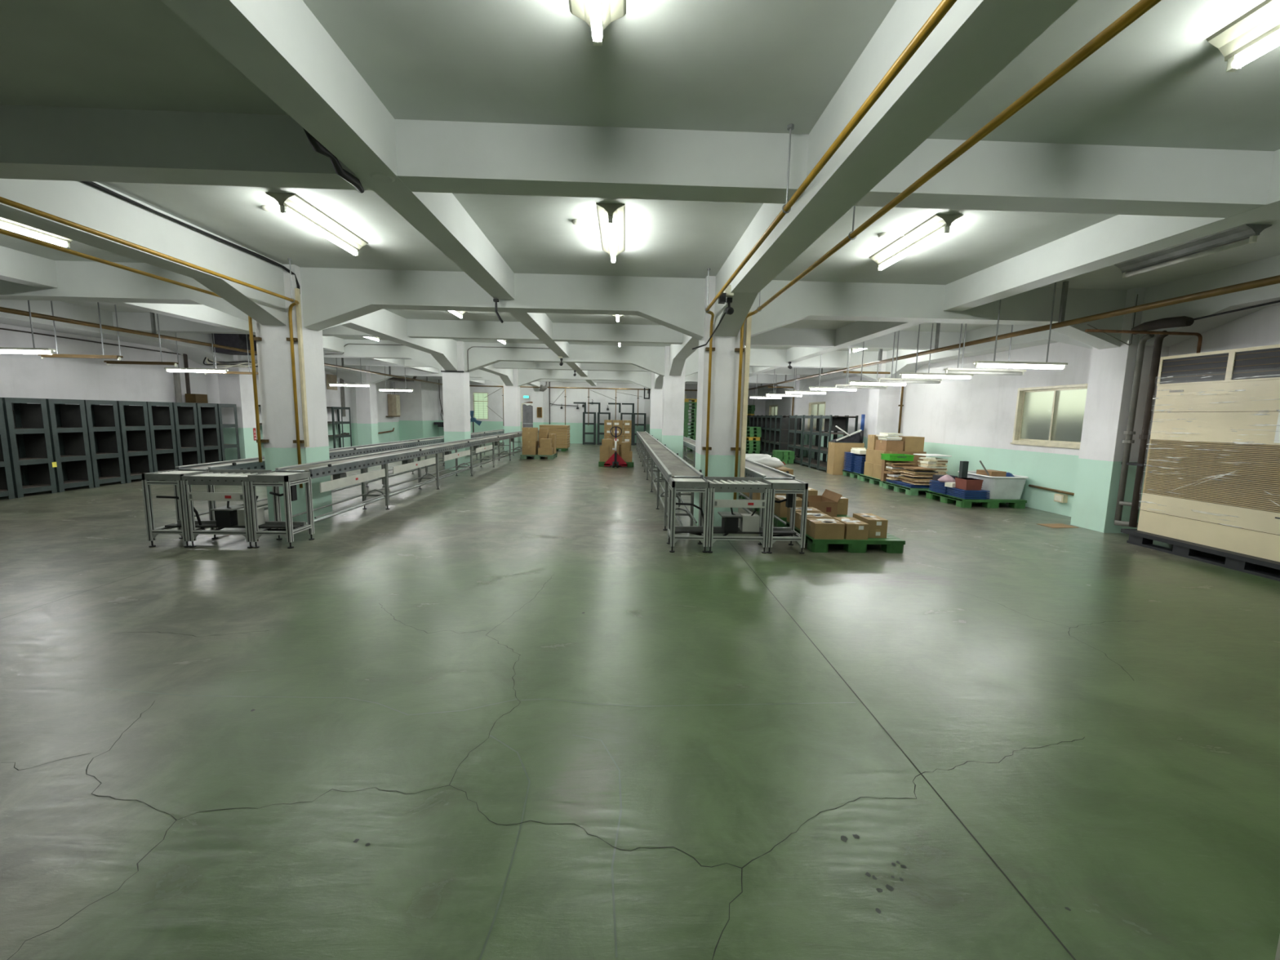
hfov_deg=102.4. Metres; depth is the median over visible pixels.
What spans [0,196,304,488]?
pipe
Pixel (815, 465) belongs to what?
shelf
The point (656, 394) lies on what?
pillar
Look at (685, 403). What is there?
pallet
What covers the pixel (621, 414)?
frame
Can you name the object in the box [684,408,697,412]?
pallet
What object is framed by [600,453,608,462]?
cardboard box
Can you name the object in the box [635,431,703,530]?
conveyor
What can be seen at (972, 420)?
wall
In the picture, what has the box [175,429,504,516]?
conveyor
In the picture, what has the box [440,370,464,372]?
band
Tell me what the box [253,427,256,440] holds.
sign
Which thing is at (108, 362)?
pendant light
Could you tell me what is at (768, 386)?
pipe
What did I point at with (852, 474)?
pallet
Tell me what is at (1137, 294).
conduit
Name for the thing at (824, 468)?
shelf
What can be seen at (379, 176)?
cover plate
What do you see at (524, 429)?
cardboard box
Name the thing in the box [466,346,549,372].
conduit
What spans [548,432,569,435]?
carton
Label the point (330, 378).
board
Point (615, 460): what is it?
truck
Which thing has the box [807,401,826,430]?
window
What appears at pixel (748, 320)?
pipe
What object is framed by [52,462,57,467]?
note
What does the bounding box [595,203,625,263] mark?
ceiling light
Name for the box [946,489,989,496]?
plastic tray
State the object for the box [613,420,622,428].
cardboard box
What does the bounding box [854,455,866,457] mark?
plastic tray
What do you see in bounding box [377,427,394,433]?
wall rail
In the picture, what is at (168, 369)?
pendant light
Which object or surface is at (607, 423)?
cardboard box
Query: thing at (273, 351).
pillar
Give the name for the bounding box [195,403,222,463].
rack
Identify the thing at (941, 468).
paper stack
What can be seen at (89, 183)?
cable
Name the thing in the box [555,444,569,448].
carton
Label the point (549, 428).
carton
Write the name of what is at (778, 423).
rack
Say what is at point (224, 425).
shelf
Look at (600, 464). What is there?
pallet
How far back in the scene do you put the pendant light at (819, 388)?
13.04 m
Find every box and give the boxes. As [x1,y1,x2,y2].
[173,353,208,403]
[261,204,279,212]
[521,431,537,441]
[522,427,537,431]
[522,440,537,446]
[522,445,537,454]
[537,447,553,455]
[538,428,548,432]
[538,432,548,438]
[539,438,551,443]
[539,443,551,448]
[548,433,555,442]
[551,442,555,453]
[572,218,599,225]
[600,445,608,453]
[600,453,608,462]
[601,439,613,446]
[604,419,612,427]
[604,427,612,435]
[604,435,612,439]
[608,445,619,457]
[612,427,622,436]
[612,435,622,444]
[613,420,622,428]
[613,444,621,452]
[621,441,629,451]
[621,450,632,456]
[621,456,631,462]
[622,428,631,436]
[622,436,631,444]
[623,420,631,428]
[644,387,649,399]
[742,475,749,497]
[752,493,760,499]
[773,494,802,517]
[774,466,793,475]
[786,506,822,525]
[790,488,842,517]
[795,511,832,529]
[805,517,844,539]
[808,487,817,495]
[826,441,864,475]
[832,516,868,539]
[836,496,848,515]
[853,513,888,529]
[863,462,873,476]
[865,448,874,462]
[866,434,879,449]
[867,528,887,537]
[872,463,881,479]
[873,449,897,465]
[875,440,903,451]
[877,232,904,238]
[897,435,924,452]
[897,451,926,466]
[976,469,1006,476]
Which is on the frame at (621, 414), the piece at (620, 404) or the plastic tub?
the piece at (620, 404)
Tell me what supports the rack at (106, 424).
on the floor
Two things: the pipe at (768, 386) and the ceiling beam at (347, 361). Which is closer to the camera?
the ceiling beam at (347, 361)
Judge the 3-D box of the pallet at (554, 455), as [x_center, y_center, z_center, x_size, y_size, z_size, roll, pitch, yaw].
[-3.562,-0.857,18.232,1.120,0.140,1.150,1,7,-2]
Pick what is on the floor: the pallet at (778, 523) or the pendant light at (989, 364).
the pallet at (778, 523)
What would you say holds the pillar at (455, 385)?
on the floor
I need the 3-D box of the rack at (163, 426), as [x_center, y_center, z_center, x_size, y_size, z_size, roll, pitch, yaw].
[-10.642,-0.873,11.216,0.500,1.650,0.600,1,7,-2]
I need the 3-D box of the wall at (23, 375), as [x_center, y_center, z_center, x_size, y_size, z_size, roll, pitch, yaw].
[-11.500,-1.921,12.420,0.250,3.400,29.800,1,7,-2]
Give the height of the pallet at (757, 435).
0.145 m
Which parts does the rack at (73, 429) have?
post, post, panel, post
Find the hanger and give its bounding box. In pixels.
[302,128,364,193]
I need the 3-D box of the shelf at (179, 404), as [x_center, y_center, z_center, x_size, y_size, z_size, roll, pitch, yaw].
[-10.644,-1.728,11.750,0.493,0.085,0.584,1,7,-2]
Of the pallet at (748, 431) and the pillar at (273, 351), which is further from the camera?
the pallet at (748, 431)
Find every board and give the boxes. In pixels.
[325,373,337,390]
[537,407,542,417]
[913,453,951,456]
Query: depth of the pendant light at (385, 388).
18.84 m
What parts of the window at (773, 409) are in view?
pane, pane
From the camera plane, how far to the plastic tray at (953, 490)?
9.36 m
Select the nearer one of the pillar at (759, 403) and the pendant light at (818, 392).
the pendant light at (818, 392)
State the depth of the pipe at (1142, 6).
2.42 m
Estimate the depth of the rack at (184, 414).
12.07 m
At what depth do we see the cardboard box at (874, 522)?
6.14 m
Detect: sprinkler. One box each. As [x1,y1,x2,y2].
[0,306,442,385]
[469,385,697,426]
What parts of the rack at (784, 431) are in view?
post, post, panel, post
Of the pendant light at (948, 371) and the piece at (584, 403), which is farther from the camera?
the piece at (584, 403)
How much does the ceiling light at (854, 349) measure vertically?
0.152 m
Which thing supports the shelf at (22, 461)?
attached to the rack at (34, 427)
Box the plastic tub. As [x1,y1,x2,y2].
[957,471,1028,499]
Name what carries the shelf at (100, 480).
attached to the rack at (106, 424)
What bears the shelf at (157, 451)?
attached to the rack at (163, 426)
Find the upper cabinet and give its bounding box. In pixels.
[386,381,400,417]
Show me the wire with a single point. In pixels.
(0, 328)
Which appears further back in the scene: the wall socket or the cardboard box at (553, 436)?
the cardboard box at (553, 436)
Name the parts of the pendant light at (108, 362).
hanger rod, hanger rod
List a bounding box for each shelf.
[0,461,4,466]
[0,484,51,493]
[0,490,8,497]
[1,397,40,403]
[14,427,44,434]
[18,457,48,465]
[32,480,88,488]
[53,399,79,404]
[57,426,82,432]
[60,454,85,462]
[70,476,120,484]
[89,400,112,404]
[93,426,115,431]
[96,453,118,458]
[103,472,142,479]
[122,400,142,405]
[125,426,145,431]
[128,450,147,456]
[151,401,168,405]
[153,425,171,430]
[155,448,173,453]
[177,402,193,406]
[178,424,195,429]
[181,447,196,452]
[200,403,214,407]
[201,424,216,428]
[204,445,217,449]
[221,404,234,407]
[222,423,235,427]
[224,444,236,448]
[326,406,349,409]
[327,421,349,424]
[328,434,350,438]
[788,444,813,447]
[789,430,814,432]
[794,459,822,463]
[795,431,824,433]
[795,445,823,448]
[802,461,826,465]
[803,447,827,450]
[804,431,833,434]
[810,463,826,467]
[811,448,827,452]
[812,431,843,435]
[813,415,844,418]
[819,466,826,470]
[820,449,827,453]
[821,432,849,436]
[822,415,857,418]
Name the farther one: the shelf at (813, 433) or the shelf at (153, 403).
the shelf at (813, 433)
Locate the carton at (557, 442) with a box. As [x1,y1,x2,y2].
[555,440,569,443]
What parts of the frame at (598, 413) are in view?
post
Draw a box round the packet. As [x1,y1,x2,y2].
[944,481,955,487]
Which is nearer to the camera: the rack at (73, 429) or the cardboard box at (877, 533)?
the cardboard box at (877, 533)
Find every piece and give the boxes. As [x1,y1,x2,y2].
[573,402,586,412]
[587,402,600,412]
[608,402,621,413]
[622,403,634,413]
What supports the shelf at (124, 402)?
attached to the rack at (136, 428)
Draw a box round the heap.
[937,474,955,482]
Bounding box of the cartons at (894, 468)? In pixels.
[883,462,916,479]
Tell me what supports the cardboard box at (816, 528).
on the pallet at (891, 544)
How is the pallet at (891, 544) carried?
on the floor
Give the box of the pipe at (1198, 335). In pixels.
[1084,328,1202,353]
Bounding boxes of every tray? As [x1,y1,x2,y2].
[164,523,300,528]
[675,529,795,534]
[850,447,866,454]
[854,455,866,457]
[886,479,932,486]
[886,480,931,488]
[928,483,947,488]
[928,486,946,491]
[928,488,946,493]
[928,488,949,494]
[929,480,945,484]
[929,481,944,485]
[929,484,946,489]
[932,475,957,480]
[946,486,990,492]
[946,488,989,493]
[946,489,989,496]
[946,491,989,497]
[946,493,989,499]
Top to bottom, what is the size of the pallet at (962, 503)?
0.150 m
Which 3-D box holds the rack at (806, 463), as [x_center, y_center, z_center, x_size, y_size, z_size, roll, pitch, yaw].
[5.808,-1.265,16.734,0.800,1.670,0.720,1,7,-2]
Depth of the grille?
5.85 m
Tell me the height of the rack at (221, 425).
1.650 m
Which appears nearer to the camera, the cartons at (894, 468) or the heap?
the heap
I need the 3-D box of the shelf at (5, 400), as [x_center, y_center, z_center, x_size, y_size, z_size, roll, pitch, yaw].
[-10.550,-1.335,8.626,0.493,0.085,0.584,1,7,-2]
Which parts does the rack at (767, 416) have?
post, post, panel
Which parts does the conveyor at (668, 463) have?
leg, leg, leg, rail, rail, leg, leg, rail, leg, rail, leg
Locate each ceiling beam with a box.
[0,104,1279,219]
[0,178,540,391]
[0,245,484,383]
[0,260,1127,349]
[0,299,413,383]
[111,311,962,351]
[160,0,596,386]
[240,339,879,381]
[324,357,830,375]
[369,365,795,391]
[405,376,773,386]
[647,0,1078,393]
[749,149,1279,376]
[757,254,1279,395]
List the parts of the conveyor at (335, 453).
rail, rail, leg, rail, leg, leg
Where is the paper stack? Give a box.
[917,457,947,475]
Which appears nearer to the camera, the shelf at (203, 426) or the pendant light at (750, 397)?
the shelf at (203, 426)
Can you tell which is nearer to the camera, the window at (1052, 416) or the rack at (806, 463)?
the window at (1052, 416)
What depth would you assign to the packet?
9.71 m
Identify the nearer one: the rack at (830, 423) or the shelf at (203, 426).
the shelf at (203, 426)
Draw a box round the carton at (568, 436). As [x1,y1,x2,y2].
[555,435,569,438]
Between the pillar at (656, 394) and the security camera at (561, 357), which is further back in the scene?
the pillar at (656, 394)
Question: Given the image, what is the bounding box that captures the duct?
[1131,300,1279,334]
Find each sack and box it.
[745,453,771,458]
[747,457,785,468]
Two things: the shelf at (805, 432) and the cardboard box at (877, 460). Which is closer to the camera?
the cardboard box at (877, 460)
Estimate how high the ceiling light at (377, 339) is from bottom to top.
0.152 m
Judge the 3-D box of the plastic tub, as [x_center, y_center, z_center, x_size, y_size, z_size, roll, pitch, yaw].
[6.738,0.088,9.884,0.743,0.421,1.042,1,7,-2]
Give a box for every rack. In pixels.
[0,397,15,499]
[0,397,57,497]
[19,398,93,492]
[58,400,125,487]
[93,400,153,483]
[124,401,177,473]
[151,402,200,470]
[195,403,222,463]
[200,403,240,461]
[326,406,351,448]
[746,415,753,426]
[749,415,756,426]
[753,415,760,426]
[757,415,765,450]
[760,415,784,453]
[764,415,789,454]
[768,414,782,455]
[774,414,801,457]
[787,414,817,460]
[793,414,826,465]
[800,414,835,467]
[808,414,846,470]
[817,414,858,472]
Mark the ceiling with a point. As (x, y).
(766, 66)
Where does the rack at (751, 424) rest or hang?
on the floor
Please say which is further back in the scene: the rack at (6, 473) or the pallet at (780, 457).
the pallet at (780, 457)
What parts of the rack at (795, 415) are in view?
post, post, post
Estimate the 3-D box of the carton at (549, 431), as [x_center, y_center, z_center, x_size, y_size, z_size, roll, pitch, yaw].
[-3.644,-2.083,22.003,1.176,0.102,1.036,1,7,-2]
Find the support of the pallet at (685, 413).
on the pallet at (685, 416)
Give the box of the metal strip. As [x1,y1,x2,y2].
[979,460,989,475]
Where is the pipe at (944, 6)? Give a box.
[702,0,956,476]
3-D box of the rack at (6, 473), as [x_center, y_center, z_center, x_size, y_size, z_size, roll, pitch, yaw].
[-10.548,-0.480,8.092,0.500,1.650,0.600,1,7,-2]
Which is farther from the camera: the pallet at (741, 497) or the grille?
the pallet at (741, 497)
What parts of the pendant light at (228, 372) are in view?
hanger rod, hanger rod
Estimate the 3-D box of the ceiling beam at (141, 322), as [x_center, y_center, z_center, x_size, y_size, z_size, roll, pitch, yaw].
[-2.045,-3.062,10.625,18.500,0.340,0.240,1,7,-2]
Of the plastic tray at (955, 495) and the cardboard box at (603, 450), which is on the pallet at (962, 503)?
the plastic tray at (955, 495)
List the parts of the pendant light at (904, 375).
hanger rod, hanger rod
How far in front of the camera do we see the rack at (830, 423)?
15.47 m
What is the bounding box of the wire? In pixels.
[0,328,181,355]
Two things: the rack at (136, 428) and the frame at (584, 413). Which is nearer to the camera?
the rack at (136, 428)
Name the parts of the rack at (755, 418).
panel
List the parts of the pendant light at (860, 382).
hanger rod, hanger rod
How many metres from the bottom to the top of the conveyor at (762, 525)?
0.837 m
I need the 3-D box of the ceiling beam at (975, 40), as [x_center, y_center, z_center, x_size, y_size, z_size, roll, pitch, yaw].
[0.977,-3.042,12.654,0.311,0.770,29.800,1,7,-2]
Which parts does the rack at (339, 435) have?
post, post, post, post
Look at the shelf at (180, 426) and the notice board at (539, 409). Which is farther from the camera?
the notice board at (539, 409)
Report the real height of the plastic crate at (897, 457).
0.130 m
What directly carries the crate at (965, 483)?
on the plastic tray at (953, 488)
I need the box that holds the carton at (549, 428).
[539,427,569,430]
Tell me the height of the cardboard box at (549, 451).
0.241 m
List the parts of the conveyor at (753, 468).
leg, leg, rail, rail, leg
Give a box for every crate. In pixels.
[880,453,915,461]
[955,477,983,490]
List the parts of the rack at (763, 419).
panel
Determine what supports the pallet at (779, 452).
on the pallet at (780, 457)
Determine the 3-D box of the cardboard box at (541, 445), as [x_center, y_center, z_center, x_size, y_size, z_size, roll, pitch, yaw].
[-3.276,-1.202,17.910,0.363,0.156,0.380,1,7,-2]
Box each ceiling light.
[0,217,71,248]
[265,192,368,256]
[365,337,379,341]
[448,311,466,318]
[498,340,506,344]
[568,0,626,45]
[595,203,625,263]
[613,315,622,322]
[852,348,866,352]
[868,213,963,271]
[1114,223,1272,277]
[1205,0,1279,72]
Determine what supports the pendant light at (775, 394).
hanging from the ceiling
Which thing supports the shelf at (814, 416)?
attached to the rack at (815, 465)
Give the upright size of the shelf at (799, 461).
0.085 m
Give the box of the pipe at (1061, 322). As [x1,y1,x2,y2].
[742,275,1279,391]
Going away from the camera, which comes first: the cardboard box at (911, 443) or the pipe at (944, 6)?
the pipe at (944, 6)
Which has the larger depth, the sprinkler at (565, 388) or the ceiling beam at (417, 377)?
the sprinkler at (565, 388)
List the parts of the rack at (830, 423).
post, post, panel, post, post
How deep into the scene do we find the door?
27.39 m
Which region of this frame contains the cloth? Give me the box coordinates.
[1005,472,1014,476]
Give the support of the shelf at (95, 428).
attached to the rack at (106, 424)
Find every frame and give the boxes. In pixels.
[582,412,595,444]
[597,412,610,444]
[620,413,633,445]
[632,413,646,445]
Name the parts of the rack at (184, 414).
post, panel, post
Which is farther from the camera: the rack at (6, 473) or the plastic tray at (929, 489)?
the plastic tray at (929, 489)
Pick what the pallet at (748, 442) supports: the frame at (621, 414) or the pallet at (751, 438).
the pallet at (751, 438)
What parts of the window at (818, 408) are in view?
pane, pane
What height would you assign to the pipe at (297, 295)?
2.050 m
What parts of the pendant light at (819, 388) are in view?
hanger rod, hanger rod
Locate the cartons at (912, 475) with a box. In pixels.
[898,466,937,484]
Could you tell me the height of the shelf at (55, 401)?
0.085 m
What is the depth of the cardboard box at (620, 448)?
15.97 m
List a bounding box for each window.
[472,392,488,419]
[768,404,777,415]
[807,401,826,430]
[1009,383,1088,448]
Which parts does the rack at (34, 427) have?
post, panel, post, panel, post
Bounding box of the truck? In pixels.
[604,426,626,467]
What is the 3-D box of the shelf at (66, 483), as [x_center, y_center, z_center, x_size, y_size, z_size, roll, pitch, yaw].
[-10.597,0.083,9.444,0.493,0.085,0.584,1,7,-2]
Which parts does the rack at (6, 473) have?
panel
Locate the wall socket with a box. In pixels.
[1053,493,1067,502]
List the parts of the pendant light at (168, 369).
hanger rod, hanger rod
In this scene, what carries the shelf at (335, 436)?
attached to the rack at (339, 435)
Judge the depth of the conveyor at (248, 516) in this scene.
5.73 m
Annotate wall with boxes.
[0,323,399,467]
[397,378,439,440]
[437,379,754,444]
[764,304,1279,516]
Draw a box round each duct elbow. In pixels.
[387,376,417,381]
[539,382,547,391]
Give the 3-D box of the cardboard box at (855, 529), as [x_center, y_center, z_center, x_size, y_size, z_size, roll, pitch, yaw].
[2.549,0.582,6.250,0.260,0.188,0.423,1,7,-2]
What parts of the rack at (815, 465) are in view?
post, post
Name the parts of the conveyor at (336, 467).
motor, panel, leg, leg, rail, motor, rail, panel, rail, leg, rail, leg, panel, leg, leg, leg, panel, leg, leg, leg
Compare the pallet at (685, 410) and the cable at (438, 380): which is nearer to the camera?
the pallet at (685, 410)
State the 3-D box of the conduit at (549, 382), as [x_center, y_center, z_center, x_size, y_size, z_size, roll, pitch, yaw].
[-4.055,-4.102,27.333,1.522,2.300,0.050,1,7,-2]
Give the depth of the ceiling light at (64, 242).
5.28 m
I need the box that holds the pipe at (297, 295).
[294,288,309,447]
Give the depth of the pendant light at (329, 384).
15.67 m
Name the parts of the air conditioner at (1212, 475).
louvre panel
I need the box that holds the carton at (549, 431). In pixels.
[548,430,569,433]
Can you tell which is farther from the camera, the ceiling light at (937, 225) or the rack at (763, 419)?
the rack at (763, 419)
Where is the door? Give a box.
[521,403,533,441]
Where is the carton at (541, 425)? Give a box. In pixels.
[539,424,569,427]
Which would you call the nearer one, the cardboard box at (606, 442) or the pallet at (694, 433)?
the cardboard box at (606, 442)
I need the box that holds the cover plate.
[369,172,395,182]
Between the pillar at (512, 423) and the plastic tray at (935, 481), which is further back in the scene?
the pillar at (512, 423)
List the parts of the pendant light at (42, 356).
hanger rod, hanger rod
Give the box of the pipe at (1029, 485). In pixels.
[1028,484,1074,495]
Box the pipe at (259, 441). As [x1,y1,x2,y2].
[0,228,269,462]
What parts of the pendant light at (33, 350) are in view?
hanger rod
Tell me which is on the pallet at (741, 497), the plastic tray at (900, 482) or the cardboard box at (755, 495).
the cardboard box at (755, 495)
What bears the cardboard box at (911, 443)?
on the cardboard box at (916, 458)
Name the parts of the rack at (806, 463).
post, post, post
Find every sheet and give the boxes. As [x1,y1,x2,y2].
[523,401,533,405]
[1038,523,1076,528]
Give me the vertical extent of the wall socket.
0.130 m
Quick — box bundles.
[920,457,937,467]
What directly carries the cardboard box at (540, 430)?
on the cardboard box at (541, 435)
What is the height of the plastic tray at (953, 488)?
0.030 m
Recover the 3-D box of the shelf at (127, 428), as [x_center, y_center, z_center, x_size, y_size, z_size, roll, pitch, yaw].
[-10.616,-1.066,10.567,0.493,0.085,0.584,1,7,-2]
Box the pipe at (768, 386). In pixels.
[768,386,794,415]
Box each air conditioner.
[203,333,257,368]
[1137,344,1279,561]
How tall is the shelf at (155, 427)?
0.085 m
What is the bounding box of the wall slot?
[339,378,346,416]
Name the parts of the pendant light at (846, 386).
hanger rod, hanger rod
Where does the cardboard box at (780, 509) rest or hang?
on the pallet at (778, 523)
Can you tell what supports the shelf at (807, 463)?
attached to the rack at (806, 463)
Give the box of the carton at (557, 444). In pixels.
[555,442,569,445]
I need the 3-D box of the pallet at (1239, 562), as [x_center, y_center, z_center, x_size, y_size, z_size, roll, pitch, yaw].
[6.860,0.897,5.663,0.780,0.170,2.500,1,7,-2]
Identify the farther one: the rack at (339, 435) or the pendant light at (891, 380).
the rack at (339, 435)
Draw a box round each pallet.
[520,453,557,459]
[555,448,568,451]
[598,458,633,466]
[683,425,696,428]
[683,428,696,432]
[683,431,696,435]
[683,434,695,439]
[684,398,697,402]
[684,401,697,405]
[684,405,697,408]
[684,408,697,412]
[684,412,696,415]
[684,415,696,418]
[684,418,696,422]
[684,422,696,425]
[740,446,760,450]
[740,493,758,511]
[741,426,760,430]
[745,449,759,453]
[746,430,761,433]
[746,433,761,437]
[746,436,759,440]
[746,440,760,444]
[746,443,760,447]
[747,404,755,408]
[747,410,754,413]
[758,507,851,527]
[772,449,795,455]
[772,453,795,459]
[779,459,793,463]
[783,520,905,553]
[842,469,861,479]
[859,474,883,486]
[882,481,931,495]
[925,490,1026,508]
[1120,528,1279,581]
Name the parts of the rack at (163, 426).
post, panel, post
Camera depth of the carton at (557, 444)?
21.57 m
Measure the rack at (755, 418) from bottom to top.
1.670 m
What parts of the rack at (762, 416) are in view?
post, post, panel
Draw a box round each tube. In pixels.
[859,414,865,443]
[958,461,968,477]
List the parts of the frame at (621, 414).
post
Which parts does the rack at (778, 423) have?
post, post, panel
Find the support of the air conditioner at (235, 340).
attached to the ceiling
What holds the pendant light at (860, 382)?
hanging from the ceiling
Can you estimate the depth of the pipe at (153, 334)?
9.42 m
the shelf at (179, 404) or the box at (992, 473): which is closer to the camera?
the box at (992, 473)
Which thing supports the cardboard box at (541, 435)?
on the cardboard box
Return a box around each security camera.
[558,356,563,365]
[692,284,733,349]
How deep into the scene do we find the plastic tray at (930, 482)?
10.13 m
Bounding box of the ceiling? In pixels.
[0,0,1279,351]
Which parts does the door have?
frame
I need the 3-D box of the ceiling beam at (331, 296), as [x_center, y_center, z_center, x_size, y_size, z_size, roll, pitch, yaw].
[-1.940,-2.394,7.037,18.500,0.770,0.311,1,7,-2]
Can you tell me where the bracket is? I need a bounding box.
[493,298,503,323]
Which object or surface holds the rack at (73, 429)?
on the floor
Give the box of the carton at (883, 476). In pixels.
[880,459,910,481]
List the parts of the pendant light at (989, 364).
hanger rod, hanger rod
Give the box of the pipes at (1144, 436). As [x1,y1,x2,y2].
[1114,330,1168,527]
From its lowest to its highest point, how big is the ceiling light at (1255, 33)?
0.152 m
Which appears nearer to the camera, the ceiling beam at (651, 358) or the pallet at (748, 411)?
the ceiling beam at (651, 358)
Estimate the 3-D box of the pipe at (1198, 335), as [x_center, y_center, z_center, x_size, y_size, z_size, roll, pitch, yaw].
[6.356,-1.732,6.502,1.469,0.318,0.036,1,7,0]
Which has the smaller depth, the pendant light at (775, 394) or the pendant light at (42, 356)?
the pendant light at (42, 356)
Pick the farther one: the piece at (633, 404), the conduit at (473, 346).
the piece at (633, 404)
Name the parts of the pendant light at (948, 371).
hanger rod, hanger rod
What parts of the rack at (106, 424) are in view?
post, post, panel, post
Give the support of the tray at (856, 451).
on the plastic tray
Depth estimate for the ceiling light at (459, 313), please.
9.19 m
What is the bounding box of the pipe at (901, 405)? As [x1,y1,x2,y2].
[843,370,904,433]
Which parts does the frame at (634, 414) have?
post, post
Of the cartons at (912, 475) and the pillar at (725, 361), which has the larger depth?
the cartons at (912, 475)
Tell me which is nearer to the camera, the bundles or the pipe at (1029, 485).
the pipe at (1029, 485)
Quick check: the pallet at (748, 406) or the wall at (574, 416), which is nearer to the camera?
the pallet at (748, 406)
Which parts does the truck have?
frame, handle post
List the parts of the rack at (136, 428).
post, post, panel, post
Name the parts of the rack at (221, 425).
post, post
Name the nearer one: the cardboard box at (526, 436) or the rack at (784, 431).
the cardboard box at (526, 436)
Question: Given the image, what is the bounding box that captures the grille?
[1156,344,1279,386]
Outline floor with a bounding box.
[0,442,1279,959]
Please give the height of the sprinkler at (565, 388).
2.010 m
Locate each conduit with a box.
[324,343,402,354]
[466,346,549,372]
[549,382,577,424]
[1087,293,1137,345]
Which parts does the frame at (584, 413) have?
post, post, post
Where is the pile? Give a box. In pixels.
[875,432,902,439]
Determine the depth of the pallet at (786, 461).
17.82 m
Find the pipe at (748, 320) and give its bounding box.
[739,311,751,476]
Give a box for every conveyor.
[141,468,314,548]
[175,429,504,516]
[275,430,538,524]
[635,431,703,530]
[666,475,808,554]
[682,435,795,524]
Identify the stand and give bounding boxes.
[829,425,861,443]
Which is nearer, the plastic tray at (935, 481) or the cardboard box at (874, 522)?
the cardboard box at (874, 522)
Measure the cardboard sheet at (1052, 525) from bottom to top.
0.004 m
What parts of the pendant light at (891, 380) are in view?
hanger rod, hanger rod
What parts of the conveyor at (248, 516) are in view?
leg, rail, rail, rail, leg, leg, leg, rail, leg, bridge rail, panel, rail, motor, bridge rail, leg, leg, rail, rail, rail, leg, leg, rail, rail, leg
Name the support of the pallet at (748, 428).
on the pallet at (748, 431)
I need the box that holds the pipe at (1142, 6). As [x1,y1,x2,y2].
[730,0,1161,499]
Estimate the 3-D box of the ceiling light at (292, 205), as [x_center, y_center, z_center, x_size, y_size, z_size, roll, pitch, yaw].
[-3.128,-2.484,5.089,0.260,0.152,1.280,1,7,-2]
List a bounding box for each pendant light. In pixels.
[0,300,56,354]
[38,300,123,360]
[103,304,178,366]
[164,332,228,373]
[204,333,258,374]
[328,357,370,386]
[377,365,413,391]
[749,374,782,399]
[765,367,803,396]
[784,367,826,394]
[808,348,857,391]
[834,348,888,389]
[848,330,906,386]
[877,323,942,383]
[899,323,973,378]
[943,323,1026,375]
[973,282,1067,368]
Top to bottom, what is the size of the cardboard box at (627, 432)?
0.246 m
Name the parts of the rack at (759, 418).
panel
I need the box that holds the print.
[826,506,831,511]
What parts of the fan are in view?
blade, motor, blade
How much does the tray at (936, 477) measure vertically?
0.100 m
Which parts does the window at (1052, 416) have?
sash, pane, sill, sash, pane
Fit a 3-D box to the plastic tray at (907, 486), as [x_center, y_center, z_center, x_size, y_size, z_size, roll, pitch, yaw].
[6.161,0.098,11.284,1.024,0.032,1.024,1,7,-2]
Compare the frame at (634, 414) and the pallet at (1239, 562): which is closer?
the pallet at (1239, 562)
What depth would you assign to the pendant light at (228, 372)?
11.48 m
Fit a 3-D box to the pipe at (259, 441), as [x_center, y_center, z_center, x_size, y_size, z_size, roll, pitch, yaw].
[-4.928,-0.959,2.330,0.210,2.560,8.955,1,7,-2]
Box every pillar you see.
[217,355,258,461]
[254,264,332,522]
[355,365,378,445]
[441,341,471,470]
[503,368,520,452]
[533,381,544,430]
[644,386,650,434]
[649,372,662,442]
[661,346,685,458]
[693,275,746,526]
[753,386,765,415]
[790,374,809,456]
[865,351,900,449]
[1070,287,1168,533]
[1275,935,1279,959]
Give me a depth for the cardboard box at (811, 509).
6.89 m
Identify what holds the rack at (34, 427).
on the floor
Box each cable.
[80,181,300,293]
[438,379,443,420]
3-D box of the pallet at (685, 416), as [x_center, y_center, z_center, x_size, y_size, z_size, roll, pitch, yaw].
[2.456,-2.812,23.058,1.050,0.145,1.050,1,7,-2]
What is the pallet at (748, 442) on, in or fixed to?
on the pallet at (747, 444)
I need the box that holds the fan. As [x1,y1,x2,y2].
[470,410,481,438]
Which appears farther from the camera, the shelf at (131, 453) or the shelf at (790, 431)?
the shelf at (790, 431)
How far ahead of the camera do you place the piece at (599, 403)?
26.66 m
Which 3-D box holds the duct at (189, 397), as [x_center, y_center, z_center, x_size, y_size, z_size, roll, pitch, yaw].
[-11.156,-2.519,12.738,0.260,1.200,0.680,1,7,-2]
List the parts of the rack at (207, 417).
post, panel, post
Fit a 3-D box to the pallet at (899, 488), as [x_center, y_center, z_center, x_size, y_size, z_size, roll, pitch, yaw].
[6.194,0.185,11.326,1.150,0.150,1.150,1,7,-2]
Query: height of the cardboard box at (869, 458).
0.331 m
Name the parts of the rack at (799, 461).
post, post, post, post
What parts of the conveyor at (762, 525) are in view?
leg, leg, rail, rail, leg, leg, leg, motor, bridge rail, rail, panel, bridge rail, leg, leg, leg, rail, rail, leg, rail, leg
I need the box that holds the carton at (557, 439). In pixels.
[555,437,569,440]
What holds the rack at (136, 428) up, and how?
on the floor

